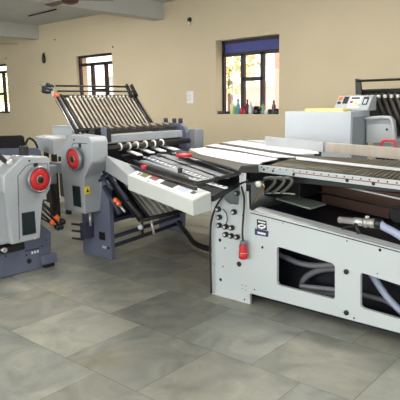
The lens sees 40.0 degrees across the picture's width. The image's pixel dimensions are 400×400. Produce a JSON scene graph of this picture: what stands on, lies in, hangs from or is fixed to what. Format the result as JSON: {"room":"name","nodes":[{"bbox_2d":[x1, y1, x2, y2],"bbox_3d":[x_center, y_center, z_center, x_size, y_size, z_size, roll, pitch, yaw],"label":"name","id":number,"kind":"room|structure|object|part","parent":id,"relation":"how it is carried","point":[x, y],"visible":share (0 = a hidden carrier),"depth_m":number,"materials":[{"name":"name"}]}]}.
{"room":"print shop","nodes":[
{"label":"print shop","id":0,"kind":"room"},
{"bbox_2d":[0,0,175,24],"bbox_3d":[-4.234,-2.717,5.064,21.500,0.150,12.800,8,13,40],"label":"ceiling","id":1,"kind":"structure","parent":0,"point":[12,12],"depth_m":10.97,"materials":[{"name":"paint"}]},
{"bbox_2d":[29,9,56,16],"bbox_3d":[-3.081,-3.650,10.709,1.020,0.028,0.027,9,14,44],"label":"conduit","id":2,"kind":"object","parent":1,"relation":"attached to","point":[53,9],"visible":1,"depth_m":10.69,"materials":[{"name":"metal"}]},
{"bbox_2d":[45,0,112,6],"bbox_3d":[-1.940,-2.973,7.805,1.015,0.390,1.100,8,13,40],"label":"ceiling fan","id":3,"kind":"object","parent":1,"relation":"hanging from","point":[68,2],"visible":1,"depth_m":7.82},
{"bbox_3d":[-2.092,-2.876,8.027,0.130,0.022,0.520,-11,14,-43],"label":"blade","id":4,"kind":"part","parent":3,"relation":"part of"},
{"bbox_3d":[-1.841,-2.837,7.773,0.260,0.130,0.260,8,13,40],"label":"motor","id":5,"kind":"part","parent":3,"relation":"part of","materials":[{"name":"brown metal"}]},
{"bbox_3d":[-1.492,-2.856,7.859,0.520,0.022,0.130,-4,10,-14],"label":"blade","id":6,"kind":"part","parent":3,"relation":"part of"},
{"bbox_2d":[0,173,399,399],"bbox_3d":[-4.275,0.656,5.552,21.500,0.002,12.500,8,13,40],"label":"floor","id":7,"kind":"structure","parent":0,"point":[145,322],"depth_m":3.68,"materials":[{"name":"tile"}]},
{"bbox_2d":[0,135,41,216],"bbox_3d":[-2.571,-0.299,7.404,0.500,1.169,0.748,8,13,40],"label":"machine","id":8,"kind":"object","parent":7,"relation":"on","point":[9,144],"visible":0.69,"depth_m":7.22,"materials":[{"name":"black metal"}]},
{"bbox_2d":[0,135,24,147],"bbox_3d":[-2.540,-0.750,7.183,0.060,0.203,0.539,8,13,40],"label":"hood","id":9,"kind":"object","parent":8,"relation":"attached to","point":[6,141],"depth_m":7.22,"materials":[{"name":"black plastic"}]},
{"bbox_3d":[-2.281,-0.768,7.408,0.030,0.163,0.229,8,13,40],"label":"lever","id":10,"kind":"part","parent":8,"relation":"part of","materials":[{"name":"rubber"}]},
{"bbox_2d":[0,146,65,277],"bbox_3d":[-2.274,-0.020,4.866,1.279,1.503,1.882,8,13,40],"label":"machine","id":11,"kind":"object","parent":7,"relation":"on","point":[26,179],"visible":1,"depth_m":4.90,"materials":[{"name":"grey metal"}]},
{"bbox_3d":[-1.646,-0.324,4.753,0.035,0.060,0.060,8,13,40],"label":"adjusting knob","id":12,"kind":"part","parent":11,"relation":"part of","materials":[{"name":"metal"}]},
{"bbox_3d":[-2.048,0.540,4.707,0.060,0.450,1.779,8,13,40],"label":"plate","id":13,"kind":"part","parent":11,"relation":"part of","materials":[{"name":"blue metal"}]},
{"bbox_3d":[-1.528,0.208,4.902,0.003,0.181,0.118,8,13,40],"label":"display glass","id":14,"kind":"part","parent":11,"relation":"part of","materials":[{"name":"black glass"}]},
{"bbox_3d":[-1.428,0.086,5.163,0.022,0.194,0.178,8,13,40],"label":"adjusting rod","id":15,"kind":"part","parent":11,"relation":"part of","materials":[{"name":"black plastic"}]},
{"bbox_3d":[-1.416,0.153,5.188,0.022,0.242,0.220,8,13,40],"label":"adjusting rod","id":16,"kind":"part","parent":11,"relation":"part of","materials":[{"name":"black plastic"}]},
{"bbox_3d":[-1.407,0.214,5.208,0.054,0.064,0.064,8,13,40],"label":"adjusting knob","id":17,"kind":"part","parent":11,"relation":"part of","materials":[{"name":"orange plastic"}]},
{"bbox_3d":[-1.364,0.262,5.266,0.054,0.062,0.065,8,13,40],"label":"adjusting knob","id":18,"kind":"part","parent":11,"relation":"part of","materials":[{"name":"black plastic"}]},
{"bbox_3d":[-1.327,0.209,5.302,0.054,0.064,0.063,8,13,40],"label":"adjusting knob","id":19,"kind":"part","parent":11,"relation":"part of","materials":[{"name":"black plastic"}]},
{"bbox_2d":[35,135,71,216],"bbox_3d":[-2.145,-0.404,8.207,0.461,1.080,1.429,-7,12,-29],"label":"machine","id":20,"kind":"object","parent":7,"relation":"on","point":[54,147],"visible":0.46,"depth_m":7.61,"materials":[{"name":"grey metal"}]},
{"bbox_3d":[-2.434,-0.399,8.772,0.060,0.880,0.060,8,13,40],"label":"leg","id":21,"kind":"part","parent":20,"relation":"part of","materials":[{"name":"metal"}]},
{"bbox_2d":[43,136,60,138],"bbox_3d":[-2.110,-0.900,7.867,0.132,0.011,0.692,-7,12,-30],"label":"paper stack","id":22,"kind":"object","parent":20,"relation":"on","point":[52,137],"visible":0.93,"depth_m":7.75,"materials":[{"name":"white paper"}]},
{"bbox_3d":[-1.992,-0.195,7.588,0.060,0.880,0.060,8,13,40],"label":"leg","id":23,"kind":"part","parent":20,"relation":"part of","materials":[{"name":"metal"}]},
{"bbox_2d":[52,125,73,196],"bbox_3d":[-2.197,-0.641,9.191,0.559,1.201,0.220,8,13,40],"label":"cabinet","id":24,"kind":"object","parent":7,"relation":"on","point":[66,130],"visible":0.31,"depth_m":9.11,"materials":[{"name":"grey metal"}]},
{"bbox_2d":[49,161,134,217],"bbox_3d":[-1.488,-0.134,7.425,0.850,0.800,0.850,8,13,40],"label":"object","id":25,"kind":"object","parent":7,"relation":"on","point":[58,164],"visible":0.05,"depth_m":7.39,"materials":[{"name":"metal"}]},
{"bbox_3d":[-2.003,-0.053,7.421,0.050,0.660,0.050,8,13,40],"label":"leg","id":26,"kind":"part","parent":25,"relation":"part of","materials":[{"name":"metal"}]},
{"bbox_3d":[-1.722,-0.408,7.106,0.850,0.140,0.050,8,13,40],"label":"rail","id":27,"kind":"part","parent":25,"relation":"part of","materials":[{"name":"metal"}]},
{"bbox_2d":[37,81,249,259],"bbox_3d":[-0.460,-0.286,5.348,1.851,1.797,4.139,-5,11,-22],"label":"machine","id":28,"kind":"object","parent":7,"relation":"on","point":[145,180],"visible":0.99,"depth_m":5.46,"materials":[{"name":"grey metal"}]},
{"bbox_3d":[-1.580,-1.117,5.645,0.099,0.052,0.046,-6,11,-27],"label":"adjusting knob","id":29,"kind":"part","parent":28,"relation":"part of","materials":[{"name":"black plastic"}]},
{"bbox_3d":[-1.580,-1.153,5.682,0.115,0.055,0.046,-6,11,-27],"label":"adjusting knob","id":30,"kind":"part","parent":28,"relation":"part of","materials":[{"name":"black plastic"}]},
{"bbox_3d":[-1.384,-0.876,5.597,0.320,0.358,0.012,9,14,44],"label":"scale rod","id":31,"kind":"part","parent":28,"relation":"part of","materials":[{"name":"metal"}]},
{"bbox_3d":[-1.343,-0.878,5.662,0.354,0.397,0.018,8,13,40],"label":"guide rail","id":32,"kind":"part","parent":28,"relation":"part of","materials":[{"name":"metal"}]},
{"bbox_3d":[-1.213,-0.036,5.397,0.112,0.184,0.003,8,13,40],"label":"display glass","id":33,"kind":"part","parent":28,"relation":"part of","materials":[{"name":"black glass"}]},
{"bbox_3d":[-1.173,-1.267,6.119,0.020,0.020,1.025,8,13,40],"label":"cross rod","id":34,"kind":"part","parent":28,"relation":"part of","materials":[{"name":"black plastic"}]},
{"bbox_3d":[-1.135,-1.215,6.137,0.018,0.018,1.085,8,13,40],"label":"cross rod","id":35,"kind":"part","parent":28,"relation":"part of","materials":[{"name":"black plastic"}]},
{"bbox_3d":[-1.053,-0.004,5.578,0.455,1.180,0.050,8,13,40],"label":"plate","id":36,"kind":"part","parent":28,"relation":"part of","materials":[{"name":"blue metal"}]},
{"bbox_3d":[-1.035,-0.930,6.098,0.333,0.374,1.095,8,13,40],"label":"plate","id":37,"kind":"part","parent":28,"relation":"part of","materials":[{"name":"metal"}]},
{"bbox_3d":[-0.991,0.364,5.559,0.090,0.080,0.005,8,13,40],"label":"rating plate","id":38,"kind":"part","parent":28,"relation":"part of","materials":[{"name":"black plastic"}]},
{"bbox_3d":[-0.947,-0.560,5.437,0.045,0.320,0.040,8,13,40],"label":"corner post","id":39,"kind":"part","parent":28,"relation":"part of","materials":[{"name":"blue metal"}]},
{"bbox_3d":[-0.660,-0.284,4.992,0.235,0.194,0.897,-5,11,-22],"label":"panel arm","id":40,"kind":"part","parent":28,"relation":"part of","materials":[{"name":"grey metal"}]},
{"bbox_3d":[-0.656,-0.756,5.937,0.040,0.030,1.160,8,13,40],"label":"cross rail","id":41,"kind":"part","parent":28,"relation":"part of","materials":[{"name":"grey metal"}]},
{"bbox_3d":[-0.404,-0.106,5.748,0.520,0.419,1.140,8,13,40],"label":"plate","id":42,"kind":"part","parent":28,"relation":"part of","materials":[{"name":"metal"}]},
{"bbox_3d":[-0.543,0.255,5.147,0.038,0.192,0.028,8,13,40],"label":"adjusting lever","id":43,"kind":"part","parent":28,"relation":"part of","materials":[{"name":"metal"}]},
{"bbox_3d":[-0.453,0.249,5.229,0.063,0.156,0.024,8,13,40],"label":"adjusting lever","id":44,"kind":"part","parent":28,"relation":"part of","materials":[{"name":"metal"}]},
{"bbox_3d":[-0.394,-0.268,4.803,0.020,0.020,2.097,-5,11,-23],"label":"delivery rail","id":45,"kind":"part","parent":28,"relation":"part of","materials":[{"name":"metal"}]},
{"bbox_3d":[-0.310,-0.264,4.721,0.016,0.012,1.779,-5,11,-23],"label":"delivery rod","id":46,"kind":"part","parent":28,"relation":"part of","materials":[{"name":"grey metal"}]},
{"bbox_3d":[-0.463,-0.238,4.644,0.022,0.030,2.154,-5,11,-23],"label":"delivery rail","id":47,"kind":"part","parent":28,"relation":"part of","materials":[{"name":"black plastic"}]},
{"bbox_3d":[-0.294,-0.141,4.145,0.226,0.004,1.723,-5,11,-23],"label":"panel","id":48,"kind":"part","parent":28,"relation":"part of","materials":[{"name":"white metal"}]},
{"bbox_3d":[-0.295,-0.079,4.160,0.245,0.130,1.787,-5,11,-23],"label":"control panel","id":49,"kind":"part","parent":28,"relation":"part of","materials":[{"name":"white metal"}]},
{"bbox_3d":[-0.320,-0.275,6.642,0.500,1.315,0.050,8,13,40],"label":"plate","id":50,"kind":"part","parent":28,"relation":"part of","materials":[{"name":"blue metal"}]},
{"bbox_3d":[-0.240,-0.285,4.731,0.045,0.012,1.932,-5,11,-19],"label":"slotted rail","id":51,"kind":"part","parent":28,"relation":"part of","materials":[{"name":"silver metal"}]},
{"bbox_3d":[0.047,-0.120,3.782,0.025,0.012,0.561,-6,11,-25],"label":"slotted rail","id":52,"kind":"part","parent":28,"relation":"part of","materials":[{"name":"metal"}]},
{"bbox_2d":[176,136,399,333],"bbox_3d":[0.867,0.057,4.996,1.962,1.202,4.218,-6,11,-27],"label":"machine","id":53,"kind":"object","parent":7,"relation":"on","point":[300,255],"depth_m":4.14,"materials":[{"name":"grey metal"}]},
{"bbox_2d":[176,153,191,156],"bbox_3d":[-0.144,-0.407,4.994,0.150,0.026,0.150,8,13,40],"label":"tape roll","id":54,"kind":"object","parent":53,"relation":"on","point":[179,154],"visible":1,"depth_m":4.94,"materials":[{"name":"red plastic"}]},
{"bbox_2d":[209,180,248,292],"bbox_3d":[0.220,0.303,4.266,0.377,0.954,0.027,8,13,40],"label":"power cable","id":55,"kind":"object","parent":53,"relation":"attached to","point":[246,181],"visible":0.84,"depth_m":4.37,"materials":[{"name":"black rubber"}]},
{"bbox_2d":[239,186,247,259],"bbox_3d":[0.339,0.162,4.156,0.070,0.570,0.137,4,11,27],"label":"connector","id":56,"kind":"object","parent":55,"relation":"hanging from","point":[243,254],"visible":0.94,"depth_m":4.14,"materials":[{"name":"red plastic"}]},
{"bbox_3d":[0.248,-0.430,5.219,0.484,0.006,1.754,-6,11,-25],"label":"table plate","id":57,"kind":"part","parent":53,"relation":"part of","materials":[{"name":"grey metal"}]},
{"bbox_3d":[0.319,-0.128,4.099,0.053,0.151,0.015,8,13,40],"label":"link plate","id":58,"kind":"part","parent":53,"relation":"part of","materials":[{"name":"grey metal"}]},
{"bbox_3d":[0.363,-0.014,4.173,0.040,0.214,0.030,8,13,40],"label":"support post","id":59,"kind":"part","parent":53,"relation":"part of","materials":[{"name":"metal"}]},
{"bbox_3d":[0.448,-0.517,5.684,0.239,0.006,1.833,-5,11,-21],"label":"table plate","id":60,"kind":"part","parent":53,"relation":"part of","materials":[{"name":"grey metal"}]},
{"bbox_3d":[0.493,0.232,4.846,0.030,0.800,1.130,8,13,40],"label":"plate","id":61,"kind":"part","parent":53,"relation":"part of","materials":[{"name":"grey metal"}]},
{"bbox_3d":[0.444,-0.044,4.171,0.111,0.169,0.011,8,13,40],"label":"lever rod","id":62,"kind":"part","parent":53,"relation":"part of","materials":[{"name":"gold metal"}]},
{"bbox_3d":[0.688,-0.592,6.080,0.367,0.006,2.031,-5,11,-19],"label":"table plate","id":63,"kind":"part","parent":53,"relation":"part of","materials":[{"name":"grey metal"}]},
{"bbox_3d":[0.569,-0.046,4.196,0.362,0.045,0.010,8,13,40],"label":"lever rod","id":64,"kind":"part","parent":53,"relation":"part of","materials":[{"name":"metal"}]},
{"bbox_3d":[0.991,-0.634,6.284,0.218,0.006,1.821,-4,11,-18],"label":"table plate","id":65,"kind":"part","parent":53,"relation":"part of","materials":[{"name":"grey metal"}]},
{"bbox_3d":[0.761,0.012,4.157,0.200,0.012,0.542,-5,11,-23],"label":"green glass plate","id":66,"kind":"part","parent":53,"relation":"part of","materials":[{"name":"green glass"}]},
{"bbox_3d":[0.844,0.435,3.799,1.964,0.882,0.030,8,13,40],"label":"plate","id":67,"kind":"part","parent":53,"relation":"part of","materials":[{"name":"grey metal"}]},
{"bbox_3d":[1.026,-0.135,3.655,0.020,0.055,1.810,-9,13,-37],"label":"scale rail","id":68,"kind":"part","parent":53,"relation":"part of","materials":[{"name":"grey metal"}]},
{"bbox_2d":[267,194,399,244],"bbox_3d":[1.340,0.178,4.141,1.575,0.202,1.060,8,13,40],"label":"tray","id":69,"kind":"object","parent":53,"relation":"on","point":[326,216],"depth_m":4.21,"materials":[{"name":"metal"}]},
{"bbox_3d":[1.379,0.055,4.043,1.142,0.136,0.012,8,13,40],"label":"guide rod","id":70,"kind":"part","parent":53,"relation":"part of","materials":[{"name":"metal"}]},
{"bbox_3d":[1.443,0.065,4.163,1.150,0.285,0.020,8,13,40],"label":"duct panel","id":71,"kind":"part","parent":53,"relation":"part of","materials":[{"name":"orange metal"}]},
{"bbox_2d":[338,215,399,239],"bbox_3d":[1.169,0.227,3.534,0.627,0.226,0.109,8,13,40],"label":"air nozzle","id":72,"kind":"object","parent":53,"relation":"on","point":[366,222],"visible":1,"depth_m":3.58,"materials":[{"name":"metal"}]},
{"bbox_3d":[1.245,-0.045,3.872,1.238,0.159,0.016,8,13,40],"label":"guide rod","id":73,"kind":"part","parent":53,"relation":"part of","materials":[{"name":"metal"}]},
{"bbox_3d":[1.658,-0.447,4.843,0.194,0.183,0.060,8,13,40],"label":"red handle","id":74,"kind":"part","parent":53,"relation":"part of","materials":[{"name":"red plastic"}]},
{"bbox_2d":[285,111,369,158],"bbox_3d":[1.482,-0.331,6.484,0.833,1.420,0.480,8,13,40],"label":"cabinet","id":75,"kind":"object","parent":7,"relation":"on","point":[344,127],"visible":0.38,"depth_m":6.15,"materials":[{"name":"grey metal"}]},
{"bbox_2d":[305,108,348,110],"bbox_3d":[1.445,-1.025,6.248,0.474,0.030,0.160,8,13,40],"label":"board","id":76,"kind":"object","parent":75,"relation":"on","point":[321,109],"visible":0.92,"depth_m":6.17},
{"bbox_2d":[334,95,375,110],"bbox_3d":[1.766,-1.105,6.260,0.417,0.170,0.220,8,13,40],"label":"control console","id":77,"kind":"object","parent":75,"relation":"on","point":[357,102],"visible":0.82,"depth_m":6.18,"materials":[{"name":"grey metal"}]},
{"bbox_3d":[1.799,-0.359,6.208,0.004,1.160,0.390,8,13,40],"label":"panel","id":78,"kind":"part","parent":75,"relation":"part of","materials":[{"name":"grey metal"}]},
{"bbox_2d":[355,78,399,160],"bbox_3d":[2.654,-0.464,6.062,2.010,1.790,0.781,8,13,40],"label":"machine","id":79,"kind":"object","parent":7,"relation":"on","point":[383,122],"visible":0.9,"depth_m":6.24,"materials":[{"name":"metal"}]},
{"bbox_3d":[2.588,-1.309,5.876,1.917,0.028,0.028,8,13,40],"label":"cross rod","id":80,"kind":"part","parent":79,"relation":"part of","materials":[{"name":"metal"}]},
{"bbox_3d":[1.994,-0.773,6.084,0.363,0.323,0.042,8,13,40],"label":"grab rail","id":81,"kind":"part","parent":79,"relation":"part of","materials":[{"name":"grey metal"}]},
{"bbox_3d":[2.659,-0.946,6.019,1.917,0.513,0.020,8,13,40],"label":"plate","id":82,"kind":"part","parent":79,"relation":"part of","materials":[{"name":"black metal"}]},
{"bbox_2d":[0,0,399,168],"bbox_3d":[-0.136,-1.905,10.015,21.500,3.330,0.280,8,13,40],"label":"wall","id":83,"kind":"structure","parent":0,"point":[325,46],"depth_m":9.54,"materials":[{"name":"beige paint"}]},
{"bbox_2d":[0,64,9,112],"bbox_3d":[-5.210,-2.866,14.207,1.210,1.217,0.060,8,13,40],"label":"window","id":84,"kind":"structure","parent":83,"relation":"in","point":[4,93],"depth_m":14.00,"materials":[{"name":"black metal"}]},
{"bbox_2d":[0,21,38,39],"bbox_3d":[-7.868,-2.951,8.001,0.260,0.300,12.500,8,13,40],"label":"beam","id":85,"kind":"structure","parent":83,"relation":"attached to","point":[7,29],"depth_m":12.21,"materials":[{"name":"paint"}]},
{"bbox_2d":[42,52,45,62],"bbox_3d":[-3.566,-3.245,12.512,0.086,0.250,0.084,-3,10,-10],"label":"bag","id":86,"kind":"object","parent":83,"relation":"hanging from","point":[43,55],"visible":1,"depth_m":12.49,"materials":[{"name":"black plastic"}]},
{"bbox_2d":[4,0,163,20],"bbox_3d":[-4.833,-2.546,5.420,0.259,0.293,12.500,8,13,40],"label":"beam","id":87,"kind":"structure","parent":83,"relation":"attached to","point":[149,10],"depth_m":9.24,"materials":[{"name":"paint"}]},
{"bbox_2d":[78,53,111,98],"bbox_3d":[-2.155,-2.448,11.612,1.170,1.215,0.060,8,13,40],"label":"window","id":88,"kind":"structure","parent":83,"relation":"in","point":[92,65],"depth_m":11.62,"materials":[{"name":"black metal"}]},
{"bbox_2d":[187,91,192,102],"bbox_3d":[-0.178,-1.848,9.871,0.150,0.210,0.004,8,13,40],"label":"notice","id":89,"kind":"object","parent":83,"relation":"attached to","point":[189,93],"visible":1,"depth_m":9.87,"materials":[{"name":"paper"}]},
{"bbox_2d":[230,99,233,113],"bbox_3d":[0.549,-1.594,9.381,0.072,0.250,0.072,8,13,40],"label":"bottle","id":90,"kind":"object","parent":83,"relation":"in","point":[231,104],"visible":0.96,"depth_m":9.35,"materials":[{"name":"yellow glass"}]},
{"bbox_2d":[236,99,239,113],"bbox_3d":[0.645,-1.581,9.300,0.068,0.250,0.068,8,13,40],"label":"bottle","id":91,"kind":"object","parent":83,"relation":"in","point":[237,104],"visible":0.95,"depth_m":9.28,"materials":[{"name":"blue glass"}]},
{"bbox_2d":[222,35,278,113],"bbox_3d":[0.888,-2.061,9.168,1.270,1.234,0.060,8,13,40],"label":"window","id":92,"kind":"structure","parent":83,"relation":"in","point":[262,46],"depth_m":9.16,"materials":[{"name":"black metal"}]},
{"bbox_2d":[248,102,252,113],"bbox_3d":[0.844,-1.530,9.136,0.080,0.200,0.080,8,13,40],"label":"bottle","id":93,"kind":"object","parent":83,"relation":"in","point":[250,108],"visible":0.96,"depth_m":9.11,"materials":[{"name":"white glass"}]},
{"bbox_2d":[253,106,259,113],"bbox_3d":[0.934,-1.483,9.065,0.112,0.130,0.112,8,13,40],"label":"can","id":94,"kind":"object","parent":83,"relation":"on","point":[255,108],"visible":0.94,"depth_m":9.02,"materials":[{"name":"black metal"}]},
{"bbox_2d":[261,102,264,113],"bbox_3d":[1.033,-1.504,8.974,0.068,0.200,0.068,8,13,40],"label":"bottle","id":95,"kind":"object","parent":83,"relation":"on","point":[263,105],"visible":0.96,"depth_m":8.95,"materials":[{"name":"green glass"}]},
{"bbox_2d":[272,100,275,113],"bbox_3d":[1.189,-1.493,8.840,0.068,0.220,0.068,8,13,40],"label":"bottle","id":96,"kind":"object","parent":83,"relation":"on","point":[273,104],"visible":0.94,"depth_m":8.81,"materials":[{"name":"glass"}]},
{"label":"outside","id":97,"kind":"structure","parent":0,"visible":0},
{"bbox_3d":[10.767,-4.702,35.203,90.000,0.200,52.200,8,13,40],"label":"ground","id":98,"kind":"structure","parent":97,"visible":0},
{"bbox_2d":[0,70,8,110],"bbox_3d":[-7.825,-4.082,22.995,2.504,3.505,2.403,8,13,40],"label":"tree","id":99,"kind":"object","parent":98,"relation":"on","point":[1,84],"visible":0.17,"depth_m":22.60,"materials":[{"name":"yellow plant"}]},
{"bbox_2d":[6,71,112,98],"bbox_3d":[-4.443,-4.338,25.826,9.500,2.900,4.500,8,13,40],"label":"building","id":100,"kind":"structure","parent":98,"relation":"on","point":[99,76],"depth_m":22.59,"materials":[{"name":"grey ceramic"}]},
{"bbox_2d":[226,55,259,110],"bbox_3d":[0.969,-3.144,16.691,1.982,3.581,1.919,-1,10,0],"label":"tree","id":101,"kind":"object","parent":98,"relation":"on","point":[231,81],"visible":0.39,"depth_m":16.41,"materials":[{"name":"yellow plant"}]},
{"bbox_2d":[226,81,274,109],"bbox_3d":[1.276,-3.481,21.049,4.500,2.700,4.400,8,13,40],"label":"building","id":102,"kind":"structure","parent":98,"relation":"on","point":[253,92],"depth_m":18.57,"materials":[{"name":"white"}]},
{"bbox_2d":[274,53,278,107],"bbox_3d":[6.452,-4.144,14.034,7.550,6.300,5.900,8,13,40],"label":"building","id":103,"kind":"structure","parent":98,"relation":"on","point":[276,98],"depth_m":14.41,"materials":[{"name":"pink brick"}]}
]}

